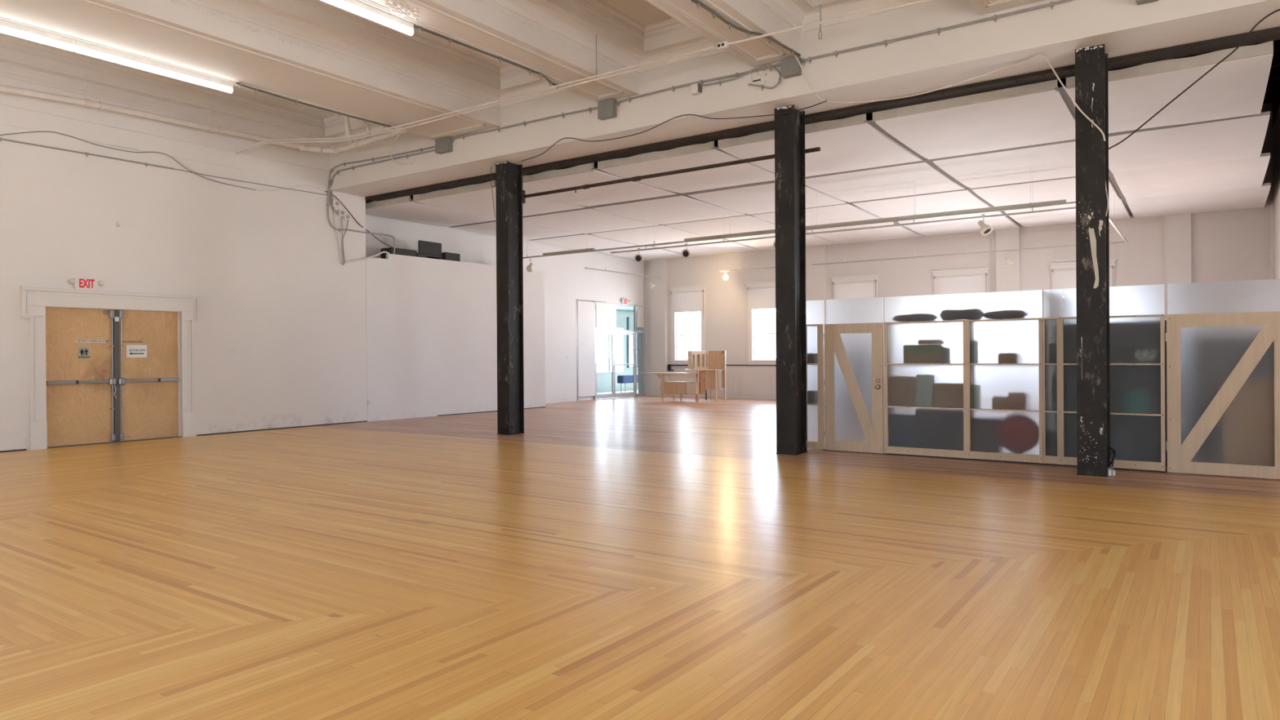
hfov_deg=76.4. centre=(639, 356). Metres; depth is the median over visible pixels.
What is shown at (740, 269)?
track
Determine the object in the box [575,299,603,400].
trim
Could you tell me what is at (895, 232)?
ceiling panel
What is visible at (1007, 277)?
pilaster
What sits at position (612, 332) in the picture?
door
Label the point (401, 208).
ceiling panel
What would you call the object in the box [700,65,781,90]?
cable
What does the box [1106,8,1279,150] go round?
cable
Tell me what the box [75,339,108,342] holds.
strip
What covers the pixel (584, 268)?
track
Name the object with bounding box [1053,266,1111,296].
roller blind
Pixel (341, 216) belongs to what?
conduit
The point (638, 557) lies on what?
floor
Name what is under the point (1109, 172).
ceiling strip
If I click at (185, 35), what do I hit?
ceiling beam
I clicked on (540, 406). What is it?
baseboard
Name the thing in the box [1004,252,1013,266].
track spotlight
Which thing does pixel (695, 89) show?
junction box
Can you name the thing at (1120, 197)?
ceiling strip
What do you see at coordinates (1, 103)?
trim
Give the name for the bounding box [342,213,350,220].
box
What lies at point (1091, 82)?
steel column
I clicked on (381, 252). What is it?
flexible hose
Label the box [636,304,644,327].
roller blind
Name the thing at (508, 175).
steel column
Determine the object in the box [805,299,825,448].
cabinet
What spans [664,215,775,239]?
ceiling panel
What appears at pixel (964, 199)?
ceiling panel
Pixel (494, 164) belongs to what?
cable
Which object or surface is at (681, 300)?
roller blind
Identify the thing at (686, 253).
track spotlight
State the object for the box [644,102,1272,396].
wall
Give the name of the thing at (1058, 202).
track
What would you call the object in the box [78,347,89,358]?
restroom sign
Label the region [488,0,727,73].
ceiling
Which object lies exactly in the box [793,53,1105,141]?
cable
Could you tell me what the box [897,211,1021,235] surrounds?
ceiling panel
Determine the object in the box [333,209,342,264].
conduit
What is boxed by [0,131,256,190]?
cable
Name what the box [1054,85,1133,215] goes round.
ceiling strip
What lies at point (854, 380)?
door
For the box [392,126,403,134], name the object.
box
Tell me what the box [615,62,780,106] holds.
conduit
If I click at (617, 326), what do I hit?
window
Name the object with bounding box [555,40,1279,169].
joist
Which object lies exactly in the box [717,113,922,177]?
ceiling panel
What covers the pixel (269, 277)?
wall
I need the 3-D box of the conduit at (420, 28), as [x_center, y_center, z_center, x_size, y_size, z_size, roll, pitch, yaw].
[-2.039,-4.160,11.372,0.169,0.119,2.846,0,0,36]
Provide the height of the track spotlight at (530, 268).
0.357 m
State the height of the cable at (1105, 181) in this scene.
0.437 m
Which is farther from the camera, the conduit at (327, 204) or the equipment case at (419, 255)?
the equipment case at (419, 255)
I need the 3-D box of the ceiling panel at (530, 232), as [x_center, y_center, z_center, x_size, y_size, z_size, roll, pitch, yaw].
[-3.404,-3.534,22.785,2.130,0.092,3.040,0,0,35]
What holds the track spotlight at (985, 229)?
hanging from the track at (1058, 202)
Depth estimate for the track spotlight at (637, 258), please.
20.14 m
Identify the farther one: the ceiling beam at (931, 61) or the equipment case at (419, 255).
the equipment case at (419, 255)
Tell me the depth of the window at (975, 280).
23.36 m
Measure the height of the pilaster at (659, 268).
6.500 m
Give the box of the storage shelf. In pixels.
[883,284,1165,472]
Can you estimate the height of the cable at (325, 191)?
1.153 m
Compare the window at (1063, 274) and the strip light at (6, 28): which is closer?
the strip light at (6, 28)
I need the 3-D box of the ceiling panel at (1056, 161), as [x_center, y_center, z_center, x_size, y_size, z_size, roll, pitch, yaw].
[7.202,-3.593,15.358,2.500,0.096,3.040,0,0,35]
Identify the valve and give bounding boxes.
[667,364,688,371]
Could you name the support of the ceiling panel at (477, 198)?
hanging from the steel beam at (1270, 34)
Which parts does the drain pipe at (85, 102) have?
hanger rod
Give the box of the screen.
[417,240,441,258]
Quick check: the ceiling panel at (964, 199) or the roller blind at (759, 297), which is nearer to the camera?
the ceiling panel at (964, 199)
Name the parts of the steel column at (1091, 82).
plate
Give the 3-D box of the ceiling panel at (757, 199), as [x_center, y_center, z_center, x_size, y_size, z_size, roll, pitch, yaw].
[2.897,-3.564,18.372,2.500,0.101,3.040,0,0,35]
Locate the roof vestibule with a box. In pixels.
[595,303,636,311]
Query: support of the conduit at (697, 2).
attached to the ceiling beam at (753, 15)
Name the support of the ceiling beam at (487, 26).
attached to the ceiling beam at (931, 61)
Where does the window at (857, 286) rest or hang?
in the wall at (1226, 246)
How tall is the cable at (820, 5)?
0.820 m
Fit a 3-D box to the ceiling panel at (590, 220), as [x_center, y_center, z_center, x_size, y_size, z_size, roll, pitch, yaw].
[-1.387,-3.540,21.372,2.560,0.097,3.040,0,0,35]
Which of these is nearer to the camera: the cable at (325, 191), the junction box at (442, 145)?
the junction box at (442, 145)
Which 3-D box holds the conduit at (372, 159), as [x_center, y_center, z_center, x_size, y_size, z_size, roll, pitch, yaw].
[-5.367,-3.671,17.038,3.528,1.051,0.284,0,0,35]
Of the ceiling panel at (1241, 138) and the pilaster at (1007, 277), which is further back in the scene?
the pilaster at (1007, 277)
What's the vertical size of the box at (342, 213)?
0.120 m
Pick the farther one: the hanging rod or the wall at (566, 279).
the wall at (566, 279)
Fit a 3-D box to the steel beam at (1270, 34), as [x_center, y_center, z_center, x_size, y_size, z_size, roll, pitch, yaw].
[0.777,-4.089,13.981,17.130,0.882,0.320,0,0,35]
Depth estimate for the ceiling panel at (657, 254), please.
27.81 m
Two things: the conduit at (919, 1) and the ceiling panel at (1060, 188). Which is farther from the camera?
the ceiling panel at (1060, 188)
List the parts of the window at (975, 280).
head moulding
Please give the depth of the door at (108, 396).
14.45 m
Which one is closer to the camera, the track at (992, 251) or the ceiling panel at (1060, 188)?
the ceiling panel at (1060, 188)
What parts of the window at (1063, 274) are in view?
head moulding, casing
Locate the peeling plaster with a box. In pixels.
[381,0,419,21]
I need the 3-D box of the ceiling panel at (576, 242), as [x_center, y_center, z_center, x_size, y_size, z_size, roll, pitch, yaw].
[-1.558,-3.540,25.417,2.130,0.103,3.150,0,0,35]
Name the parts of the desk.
leg, panel, drawer, post, panel, panel, post, panel, panel, post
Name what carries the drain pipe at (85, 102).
attached to the ceiling beam at (185, 35)
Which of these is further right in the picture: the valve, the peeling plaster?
the valve
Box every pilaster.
[650,258,668,396]
[805,244,826,324]
[995,223,1020,292]
[1164,213,1191,319]
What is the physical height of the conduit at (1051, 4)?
0.103 m
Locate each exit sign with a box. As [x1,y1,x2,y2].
[68,277,104,289]
[620,298,630,304]
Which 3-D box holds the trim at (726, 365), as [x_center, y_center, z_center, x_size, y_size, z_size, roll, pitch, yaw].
[3.581,0.305,27.383,6.050,0.035,0.035,0,0,35]
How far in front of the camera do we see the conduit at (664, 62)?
13.62 m
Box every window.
[596,325,624,374]
[626,316,637,368]
[668,284,706,364]
[745,280,776,364]
[831,274,879,299]
[931,266,990,294]
[1048,258,1116,296]
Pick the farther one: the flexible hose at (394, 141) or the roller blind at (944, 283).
the roller blind at (944, 283)
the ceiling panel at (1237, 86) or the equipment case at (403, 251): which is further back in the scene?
the equipment case at (403, 251)
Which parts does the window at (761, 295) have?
head moulding, sill, sash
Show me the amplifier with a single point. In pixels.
(445, 255)
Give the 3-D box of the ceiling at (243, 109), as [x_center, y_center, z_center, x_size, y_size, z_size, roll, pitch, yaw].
[-9.682,-4.861,10.905,3.530,0.690,14.810,0,0,35]
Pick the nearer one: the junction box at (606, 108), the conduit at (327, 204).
the junction box at (606, 108)
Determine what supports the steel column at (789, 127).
on the floor
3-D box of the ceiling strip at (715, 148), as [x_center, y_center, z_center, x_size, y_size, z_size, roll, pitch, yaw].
[4.826,-3.574,18.878,0.150,0.007,12.400,0,0,35]
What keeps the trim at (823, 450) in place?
attached to the storage shelf
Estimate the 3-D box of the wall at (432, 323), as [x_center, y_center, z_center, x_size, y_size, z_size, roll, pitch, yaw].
[-4.947,-0.471,21.426,1.220,3.930,5.929,0,0,35]
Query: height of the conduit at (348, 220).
0.991 m
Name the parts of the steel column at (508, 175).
plate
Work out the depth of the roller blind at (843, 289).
25.17 m
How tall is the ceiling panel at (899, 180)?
0.092 m
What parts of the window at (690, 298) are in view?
sill, head moulding, sash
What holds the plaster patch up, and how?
attached to the ceiling beam at (931, 61)
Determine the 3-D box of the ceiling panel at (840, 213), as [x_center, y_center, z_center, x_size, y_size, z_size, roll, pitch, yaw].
[4.721,-3.566,21.020,2.500,0.097,3.150,0,0,35]
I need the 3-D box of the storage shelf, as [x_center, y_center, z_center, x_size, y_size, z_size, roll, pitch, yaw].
[5.158,0.281,11.196,3.493,2.330,0.423,0,0,35]
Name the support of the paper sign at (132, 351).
attached to the door at (108, 396)
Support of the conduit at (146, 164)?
attached to the wall at (269, 277)
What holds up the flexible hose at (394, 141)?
attached to the drain pipe at (85, 102)
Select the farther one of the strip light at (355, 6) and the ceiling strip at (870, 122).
the ceiling strip at (870, 122)
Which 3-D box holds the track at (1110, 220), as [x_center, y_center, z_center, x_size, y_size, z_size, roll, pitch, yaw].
[10.178,-3.171,17.452,0.040,0.775,6.900,0,0,35]
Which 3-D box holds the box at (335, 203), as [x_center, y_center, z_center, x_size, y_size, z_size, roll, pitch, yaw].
[-6.754,-3.389,18.078,0.085,0.136,0.170,0,0,35]
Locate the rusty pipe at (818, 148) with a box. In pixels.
[522,146,820,203]
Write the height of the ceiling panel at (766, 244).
0.142 m
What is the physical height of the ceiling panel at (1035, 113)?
1.628 m
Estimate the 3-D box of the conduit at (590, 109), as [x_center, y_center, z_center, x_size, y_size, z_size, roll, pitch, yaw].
[-2.172,-4.158,14.654,3.628,0.124,0.052,0,0,35]
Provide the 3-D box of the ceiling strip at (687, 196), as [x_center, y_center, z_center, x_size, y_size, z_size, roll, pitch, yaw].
[2.696,-3.563,20.369,0.150,0.007,12.400,0,0,35]
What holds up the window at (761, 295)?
in the wall at (1226, 246)
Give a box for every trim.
[0,102,329,185]
[19,285,200,449]
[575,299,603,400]
[669,371,776,399]
[725,364,776,365]
[822,449,884,454]
[1270,200,1273,279]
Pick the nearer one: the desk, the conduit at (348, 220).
the conduit at (348, 220)
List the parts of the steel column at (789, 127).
plate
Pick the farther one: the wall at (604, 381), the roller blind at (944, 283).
the wall at (604, 381)
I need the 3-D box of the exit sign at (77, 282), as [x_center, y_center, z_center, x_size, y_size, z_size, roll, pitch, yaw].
[-9.560,-1.249,14.047,0.095,0.202,0.536,0,0,35]
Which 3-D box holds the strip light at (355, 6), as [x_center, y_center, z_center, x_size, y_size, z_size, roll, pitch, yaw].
[-3.487,-4.121,9.435,0.084,0.147,2.100,0,0,35]
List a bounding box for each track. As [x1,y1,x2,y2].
[523,180,1075,258]
[584,267,660,278]
[610,188,1075,253]
[720,266,775,271]
[811,231,1124,265]
[1108,216,1128,244]
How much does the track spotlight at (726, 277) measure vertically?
0.316 m
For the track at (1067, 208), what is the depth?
17.59 m
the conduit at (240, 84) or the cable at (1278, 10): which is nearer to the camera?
the cable at (1278, 10)
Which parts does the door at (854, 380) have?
knob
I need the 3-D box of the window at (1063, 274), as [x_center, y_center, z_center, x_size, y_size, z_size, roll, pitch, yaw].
[11.815,-1.137,21.684,1.590,2.760,0.310,0,0,35]
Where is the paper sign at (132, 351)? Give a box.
[126,345,146,357]
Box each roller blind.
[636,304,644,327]
[671,290,702,312]
[748,286,775,309]
[834,280,875,299]
[934,273,986,294]
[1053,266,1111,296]
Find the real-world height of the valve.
0.240 m
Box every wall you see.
[0,75,367,450]
[365,169,644,403]
[365,253,545,421]
[595,308,638,392]
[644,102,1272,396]
[1271,79,1279,279]
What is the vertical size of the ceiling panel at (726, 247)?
0.142 m
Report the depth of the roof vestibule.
32.24 m
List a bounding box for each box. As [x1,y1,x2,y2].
[332,200,340,207]
[337,209,345,216]
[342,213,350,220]
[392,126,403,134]
[435,136,453,154]
[597,97,617,119]
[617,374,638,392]
[690,83,702,95]
[716,40,728,50]
[780,55,801,79]
[1135,0,1158,5]
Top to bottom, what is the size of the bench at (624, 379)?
0.718 m
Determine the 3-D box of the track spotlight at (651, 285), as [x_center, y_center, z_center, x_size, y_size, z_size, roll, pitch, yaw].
[0.404,-2.523,28.180,0.239,0.370,0.202,0,0,35]
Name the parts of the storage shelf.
shelf, shelf, shelf, shelf, shelf, shelf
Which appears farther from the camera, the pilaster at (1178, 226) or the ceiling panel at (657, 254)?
the ceiling panel at (657, 254)
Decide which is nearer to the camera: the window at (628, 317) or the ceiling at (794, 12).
the ceiling at (794, 12)
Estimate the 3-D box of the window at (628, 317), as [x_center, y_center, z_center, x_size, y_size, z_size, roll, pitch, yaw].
[-0.322,-0.585,34.673,0.100,2.150,0.680,0,0,35]
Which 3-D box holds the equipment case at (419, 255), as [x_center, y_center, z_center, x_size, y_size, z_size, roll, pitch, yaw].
[-5.262,-2.417,20.276,0.060,0.230,0.748,0,0,35]
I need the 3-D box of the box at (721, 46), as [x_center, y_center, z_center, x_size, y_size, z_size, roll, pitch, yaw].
[1.106,-4.149,10.864,0.150,0.085,0.077,0,0,35]
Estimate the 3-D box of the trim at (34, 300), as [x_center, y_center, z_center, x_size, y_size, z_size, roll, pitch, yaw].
[-9.338,0.190,14.496,0.230,2.690,2.881,0,0,35]
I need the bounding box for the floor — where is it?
[0,389,1279,719]
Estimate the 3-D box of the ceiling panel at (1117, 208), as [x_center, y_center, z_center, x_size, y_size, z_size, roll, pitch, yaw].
[10.827,-3.599,20.535,2.500,0.124,2.840,0,0,35]
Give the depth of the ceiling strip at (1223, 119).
15.28 m
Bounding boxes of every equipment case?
[380,247,417,258]
[417,253,440,259]
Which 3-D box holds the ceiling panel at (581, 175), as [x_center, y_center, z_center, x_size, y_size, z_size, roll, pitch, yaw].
[-1.053,-4.307,17.282,2.500,1.636,3.010,0,0,35]
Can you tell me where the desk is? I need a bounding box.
[639,350,726,402]
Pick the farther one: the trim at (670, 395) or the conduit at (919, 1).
the trim at (670, 395)
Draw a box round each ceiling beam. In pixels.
[0,0,500,140]
[328,0,1279,196]
[356,0,639,102]
[645,0,800,67]
[968,0,1045,15]
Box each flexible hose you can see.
[342,251,389,265]
[390,134,413,164]
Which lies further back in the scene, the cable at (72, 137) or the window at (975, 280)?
the window at (975, 280)
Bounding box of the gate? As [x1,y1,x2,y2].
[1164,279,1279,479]
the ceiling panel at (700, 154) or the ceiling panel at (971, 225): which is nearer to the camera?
the ceiling panel at (700, 154)
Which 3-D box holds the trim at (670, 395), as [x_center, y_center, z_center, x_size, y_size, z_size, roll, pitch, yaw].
[8.069,0.958,24.250,17.090,0.890,0.025,0,0,35]
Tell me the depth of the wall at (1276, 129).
18.21 m
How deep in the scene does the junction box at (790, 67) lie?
11.53 m
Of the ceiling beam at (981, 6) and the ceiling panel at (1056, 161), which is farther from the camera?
the ceiling panel at (1056, 161)
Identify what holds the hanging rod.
hanging from the ceiling at (628, 33)
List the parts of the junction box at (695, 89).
plate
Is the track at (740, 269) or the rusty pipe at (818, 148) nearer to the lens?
the rusty pipe at (818, 148)
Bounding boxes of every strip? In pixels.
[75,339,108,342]
[122,341,145,342]
[450,114,1258,227]
[530,171,1111,240]
[592,168,808,232]
[600,197,1125,251]
[711,146,907,228]
[863,120,1020,225]
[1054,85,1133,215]
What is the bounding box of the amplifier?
[440,252,460,261]
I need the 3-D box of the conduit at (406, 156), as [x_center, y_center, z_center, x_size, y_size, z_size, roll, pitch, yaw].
[-5.410,-3.732,16.977,3.528,0.677,0.135,0,0,35]
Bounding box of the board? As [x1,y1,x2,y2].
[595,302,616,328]
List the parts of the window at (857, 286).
head moulding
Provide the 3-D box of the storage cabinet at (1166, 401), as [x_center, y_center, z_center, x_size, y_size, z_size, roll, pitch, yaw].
[6.385,0.478,11.006,1.330,1.880,0.450,0,0,35]
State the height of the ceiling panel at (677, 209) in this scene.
0.086 m
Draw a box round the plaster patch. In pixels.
[751,71,766,88]
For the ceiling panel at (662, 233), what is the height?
0.101 m
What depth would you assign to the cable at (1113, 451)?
9.82 m
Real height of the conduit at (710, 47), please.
0.049 m
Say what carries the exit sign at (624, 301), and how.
attached to the wall at (566, 279)
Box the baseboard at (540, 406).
[0,406,545,452]
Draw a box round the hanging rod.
[595,35,597,78]
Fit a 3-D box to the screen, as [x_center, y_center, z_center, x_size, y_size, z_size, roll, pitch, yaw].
[-5.265,-2.585,20.403,0.050,0.566,0.721,0,0,35]
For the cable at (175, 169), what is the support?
attached to the wall at (269, 277)
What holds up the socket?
on the floor
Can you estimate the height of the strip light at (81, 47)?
0.147 m
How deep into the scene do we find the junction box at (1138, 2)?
9.12 m
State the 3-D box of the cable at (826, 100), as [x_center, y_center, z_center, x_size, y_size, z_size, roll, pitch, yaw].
[0.048,-3.643,13.276,6.134,0.110,0.781,0,0,35]
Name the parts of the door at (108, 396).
vertical rod, vertical rod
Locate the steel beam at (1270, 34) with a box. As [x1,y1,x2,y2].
[365,26,1279,201]
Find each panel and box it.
[365,195,496,226]
[413,180,584,217]
[454,221,581,239]
[522,162,676,206]
[522,208,659,233]
[532,234,641,249]
[577,300,595,400]
[589,225,706,244]
[592,195,744,224]
[597,141,774,193]
[600,246,694,261]
[653,239,763,256]
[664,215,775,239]
[688,182,846,214]
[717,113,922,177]
[725,231,839,250]
[751,204,888,231]
[805,162,964,202]
[806,222,923,244]
[852,190,997,222]
[872,79,1075,159]
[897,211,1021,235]
[933,141,1075,188]
[971,177,1119,206]
[1004,199,1130,226]
[1066,40,1273,133]
[1108,111,1270,173]
[1112,152,1270,199]
[1125,182,1271,217]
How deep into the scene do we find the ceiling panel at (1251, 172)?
16.19 m
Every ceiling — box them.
[0,32,392,147]
[186,0,568,107]
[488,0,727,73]
[759,0,922,32]
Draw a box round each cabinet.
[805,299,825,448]
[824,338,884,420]
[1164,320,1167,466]
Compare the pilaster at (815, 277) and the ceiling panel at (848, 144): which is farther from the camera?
the pilaster at (815, 277)
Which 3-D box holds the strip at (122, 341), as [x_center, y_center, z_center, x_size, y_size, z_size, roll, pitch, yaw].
[-9.216,-0.262,14.784,0.004,0.035,0.408,0,0,35]
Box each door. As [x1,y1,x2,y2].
[45,306,182,448]
[594,301,644,399]
[823,297,884,453]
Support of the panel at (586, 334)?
attached to the wall at (566, 279)
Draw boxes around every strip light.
[0,19,75,51]
[74,40,233,93]
[320,0,413,35]
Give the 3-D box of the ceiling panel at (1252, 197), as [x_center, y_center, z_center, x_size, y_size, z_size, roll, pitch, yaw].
[13.002,-3.593,19.012,2.630,0.150,2.840,0,0,35]
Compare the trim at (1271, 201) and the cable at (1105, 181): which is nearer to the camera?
the cable at (1105, 181)
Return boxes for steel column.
[495,160,524,435]
[774,104,807,455]
[1075,44,1110,476]
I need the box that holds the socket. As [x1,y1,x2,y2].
[1106,466,1115,476]
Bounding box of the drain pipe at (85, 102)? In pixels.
[0,75,407,154]
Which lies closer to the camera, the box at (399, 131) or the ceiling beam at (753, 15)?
the ceiling beam at (753, 15)
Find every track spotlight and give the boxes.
[526,258,533,271]
[634,248,642,262]
[647,278,654,288]
[681,243,690,257]
[723,271,728,279]
[977,213,992,235]
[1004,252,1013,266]
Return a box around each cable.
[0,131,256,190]
[71,137,324,191]
[175,168,326,195]
[324,191,400,251]
[490,164,495,217]
[520,100,826,161]
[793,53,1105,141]
[818,4,822,39]
[1105,181,1108,216]
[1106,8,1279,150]
[1106,430,1115,466]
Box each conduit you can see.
[0,137,174,169]
[235,46,715,152]
[235,61,666,154]
[235,82,391,128]
[326,178,395,253]
[328,146,435,215]
[330,149,435,203]
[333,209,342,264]
[341,216,343,264]
[342,220,348,262]
[413,25,559,88]
[451,106,597,142]
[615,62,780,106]
[691,0,800,56]
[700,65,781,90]
[726,0,933,44]
[800,0,1074,65]

